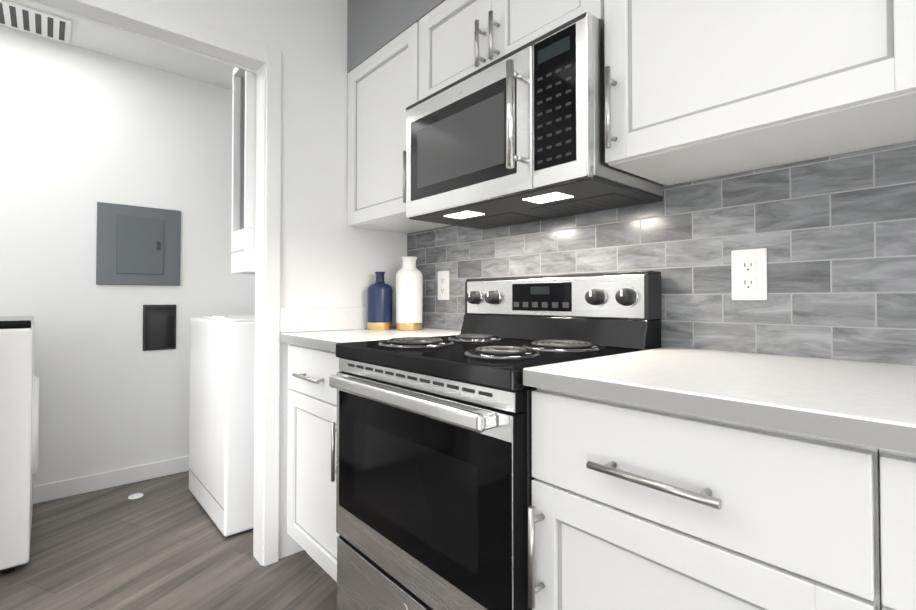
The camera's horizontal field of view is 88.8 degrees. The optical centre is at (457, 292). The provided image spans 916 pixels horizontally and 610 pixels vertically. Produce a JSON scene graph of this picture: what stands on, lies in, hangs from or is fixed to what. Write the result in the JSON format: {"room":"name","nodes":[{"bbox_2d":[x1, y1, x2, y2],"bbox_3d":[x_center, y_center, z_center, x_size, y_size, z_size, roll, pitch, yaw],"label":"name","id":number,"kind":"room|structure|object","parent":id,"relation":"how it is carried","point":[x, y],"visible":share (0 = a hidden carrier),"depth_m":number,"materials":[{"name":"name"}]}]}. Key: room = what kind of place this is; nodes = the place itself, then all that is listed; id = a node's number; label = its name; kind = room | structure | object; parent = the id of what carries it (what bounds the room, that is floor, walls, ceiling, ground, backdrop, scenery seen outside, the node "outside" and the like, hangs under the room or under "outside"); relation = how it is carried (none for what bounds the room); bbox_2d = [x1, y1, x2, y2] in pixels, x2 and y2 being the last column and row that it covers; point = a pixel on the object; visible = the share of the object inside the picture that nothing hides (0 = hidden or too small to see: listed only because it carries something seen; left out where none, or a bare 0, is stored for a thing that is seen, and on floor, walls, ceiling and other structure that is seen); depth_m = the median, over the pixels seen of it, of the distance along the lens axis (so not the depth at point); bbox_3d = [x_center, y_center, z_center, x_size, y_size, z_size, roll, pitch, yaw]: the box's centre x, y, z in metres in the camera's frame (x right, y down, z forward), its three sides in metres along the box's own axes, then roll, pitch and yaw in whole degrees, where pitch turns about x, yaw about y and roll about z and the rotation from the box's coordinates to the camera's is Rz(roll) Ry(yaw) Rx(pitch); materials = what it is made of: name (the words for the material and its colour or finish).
{"room":"kitchen","nodes":[
{"label":"kitchen","id":0,"kind":"room"},
{"bbox_2d":[0,0,234,88],"bbox_3d":[-0.760,-1.430,0.220,3.840,0.100,5.500,1,-1,-41],"label":"ceiling","id":1,"kind":"structure","parent":0,"point":[103,40],"depth_m":2.62,"materials":[{"name":"white paint"}]},
{"bbox_2d":[0,0,71,42],"bbox_3d":[-2.124,-1.340,2.296,0.340,0.014,0.260,1,-1,-41],"label":"ceiling vent","id":2,"kind":"object","parent":1,"relation":"in","point":[30,20],"visible":1,"depth_m":2.31,"materials":[{"name":"white plastic"}]},
{"bbox_2d":[347,0,444,72],"bbox_3d":[0.558,-1.189,1.184,0.342,0.350,2.830,1,-1,-41],"label":"ceiling soffit","id":3,"kind":"structure","parent":1,"relation":"attached to","point":[374,26],"depth_m":1.94,"materials":[{"name":"grey paint"}]},
{"bbox_2d":[0,25,254,485],"bbox_3d":[-2.538,-0.129,2.219,3.600,2.440,0.120,1,-1,-41],"label":"wall","id":4,"kind":"structure","parent":0,"point":[83,131],"depth_m":2.62,"materials":[{"name":"white paint"}]},
{"bbox_2d":[33,456,188,503],"bbox_3d":[-2.494,1.044,2.151,3.598,0.092,0.013,1,-1,-41],"label":"baseboard","id":5,"kind":"structure","parent":4,"relation":"attached to","point":[76,486],"depth_m":2.60,"materials":[{"name":"white paint"}]},
{"bbox_2d":[96,202,180,285],"bbox_3d":[-1.852,-0.271,2.728,0.408,0.460,0.026,1,-1,-41],"label":"breaker panel","id":6,"kind":"object","parent":4,"relation":"attached to","point":[137,245],"visible":1,"depth_m":2.71,"materials":[{"name":"grey metal"}]},
{"bbox_2d":[142,305,175,350],"bbox_3d":[-1.781,0.210,2.792,0.170,0.270,0.012,1,-1,-41],"label":"access panel","id":7,"kind":"object","parent":4,"relation":"attached to","point":[159,327],"visible":1,"depth_m":2.79,"materials":[{"name":"black plastic"}]},
{"bbox_2d":[0,471,336,609],"bbox_3d":[-0.760,1.110,0.181,3.840,0.100,5.500,1,-1,-41],"label":"floor","id":8,"kind":"structure","parent":0,"point":[163,543],"depth_m":1.86,"materials":[{"name":"brown wood"}]},
{"bbox_2d":[0,316,38,573],"bbox_3d":[-2.146,0.598,1.853,0.720,0.975,0.681,1,-1,-41],"label":"dryer","id":9,"kind":"object","parent":8,"relation":"on","point":[19,416],"visible":1,"depth_m":1.80,"materials":[{"name":"white metal"}]},
{"bbox_2d":[128,493,142,498],"bbox_3d":[-1.726,1.092,2.503,0.068,0.007,0.068,1,-1,-41],"label":"cap","id":10,"kind":"object","parent":8,"relation":"on","point":[136,495],"visible":1,"depth_m":2.49,"materials":[{"name":"white plastic"}]},
{"bbox_2d":[189,315,254,536],"bbox_3d":[-0.996,0.566,2.537,0.681,1.060,0.695,1,-1,-41],"label":"washer","id":11,"kind":"object","parent":8,"relation":"on","point":[221,429],"visible":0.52,"depth_m":2.12,"materials":[{"name":"white metal"}]},
{"bbox_2d":[280,307,460,581],"bbox_3d":[-0.320,0.576,1.910,0.659,1.022,0.535,1,-1,-41],"label":"base cabinet","id":12,"kind":"object","parent":8,"relation":"on","point":[313,362],"visible":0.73,"depth_m":1.77,"materials":[{"name":"white paint"}]},
{"bbox_2d":[367,272,392,329],"bbox_3d":[-0.357,0.038,2.140,0.114,0.262,0.114,1,-1,-41],"label":"vase","id":13,"kind":"object","parent":12,"relation":"on","point":[379,302],"visible":1,"depth_m":2.09,"materials":[{"name":"blue ceramic"}]},
{"bbox_2d":[396,256,422,329],"bbox_3d":[-0.221,0.005,2.115,0.120,0.327,0.120,1,-1,-41],"label":"vase","id":14,"kind":"object","parent":12,"relation":"on","point":[409,287],"visible":1,"depth_m":2.06,"materials":[{"name":"white ceramic"}]},
{"bbox_2d":[329,270,660,609],"bbox_3d":[0.079,0.510,1.396,0.686,1.138,0.757,1,-1,-41],"label":"range","id":15,"kind":"object","parent":8,"relation":"on","point":[434,478],"visible":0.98,"depth_m":1.20,"materials":[{"name":"black metal"}]},
{"bbox_2d":[528,391,915,609],"bbox_3d":[0.572,0.629,0.927,0.618,0.884,0.588,1,-1,-41],"label":"base cabinet","id":16,"kind":"object","parent":8,"relation":"on","point":[672,478],"depth_m":0.70,"materials":[{"name":"white paint"}]},
{"bbox_2d":[523,347,915,458],"bbox_3d":[0.873,0.163,0.573,0.642,0.035,1.528,1,-1,-41],"label":"countertop","id":17,"kind":"structure","parent":16,"relation":"on","point":[864,406],"depth_m":0.74,"materials":[{"name":"white stone"}]},
{"bbox_2d":[137,0,406,558],"bbox_3d":[-1.629,-0.145,1.187,3.600,2.440,0.090,1,-1,-41],"label":"wall","id":18,"kind":"structure","parent":0,"point":[329,257],"depth_m":2.01,"materials":[{"name":"white paint"}]},
{"bbox_2d":[18,0,281,565],"bbox_3d":[-1.195,0.043,1.567,1.150,2.076,0.124,1,-1,-41],"label":"door frame","id":19,"kind":"structure","parent":18,"relation":"attached to","point":[151,23],"depth_m":1.87,"materials":[{"name":"white paint"}]},
{"bbox_2d":[231,67,255,274],"bbox_3d":[-0.704,-0.536,2.226,0.646,0.915,0.198,1,-1,-41],"label":"wall cabinet","id":20,"kind":"object","parent":18,"relation":"attached to","point":[243,216],"visible":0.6,"depth_m":1.98,"materials":[{"name":"white paint"}]},
{"bbox_2d":[429,152,915,365],"bbox_3d":[0.635,-0.141,1.430,0.120,2.440,5.500,1,-1,-41],"label":"wall","id":21,"kind":"structure","parent":0,"point":[745,352],"depth_m":1.19,"materials":[{"name":"white paint"}]},
{"bbox_2d":[347,22,450,232],"bbox_3d":[-0.215,-0.650,2.022,0.379,0.700,0.535,1,-1,-41],"label":"upper cabinet","id":22,"kind":"object","parent":21,"relation":"attached to","point":[383,88],"visible":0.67,"depth_m":1.94,"materials":[{"name":"white paint"}]},
{"bbox_2d":[419,0,603,100],"bbox_3d":[0.215,-0.838,1.536,0.379,0.339,0.756,1,-1,-41],"label":"upper cabinet","id":23,"kind":"object","parent":21,"relation":"attached to","point":[459,39],"visible":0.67,"depth_m":1.47,"materials":[{"name":"white paint"}]},
{"bbox_2d":[406,12,662,228],"bbox_3d":[0.184,-0.465,1.504,0.446,0.404,0.754,1,-1,-41],"label":"over-the-range microwave","id":24,"kind":"object","parent":23,"relation":"attached to","point":[516,136],"visible":0.94,"depth_m":1.30,"materials":[{"name":"silver metal"}]},
{"bbox_2d":[407,141,915,364],"bbox_3d":[0.683,-0.077,1.277,0.008,0.466,2.830,1,-1,-41],"label":"backsplash","id":25,"kind":"structure","parent":21,"relation":"attached to","point":[835,235],"depth_m":1.18,"materials":[{"name":"tile"}]},
{"bbox_2d":[438,271,448,299],"bbox_3d":[-0.067,-0.030,2.116,0.008,0.131,0.081,1,-1,-41],"label":"electrical outlet","id":26,"kind":"object","parent":25,"relation":"attached to","point":[443,285],"visible":1,"depth_m":2.11,"materials":[{"name":"white plastic"}]},
{"bbox_2d":[731,248,766,299],"bbox_3d":[0.744,-0.044,1.196,0.008,0.131,0.080,1,-1,-41],"label":"electrical outlet","id":27,"kind":"object","parent":25,"relation":"attached to","point":[749,273],"visible":1,"depth_m":1.19,"materials":[{"name":"white plastic"}]},
{"bbox_2d":[604,0,915,185],"bbox_3d":[0.696,-0.665,1.018,0.338,0.700,0.643,1,-1,-41],"label":"upper cabinet","id":28,"kind":"object","parent":21,"relation":"attached to","point":[695,90],"visible":1,"depth_m":0.92,"materials":[{"name":"white paint"}]}
]}

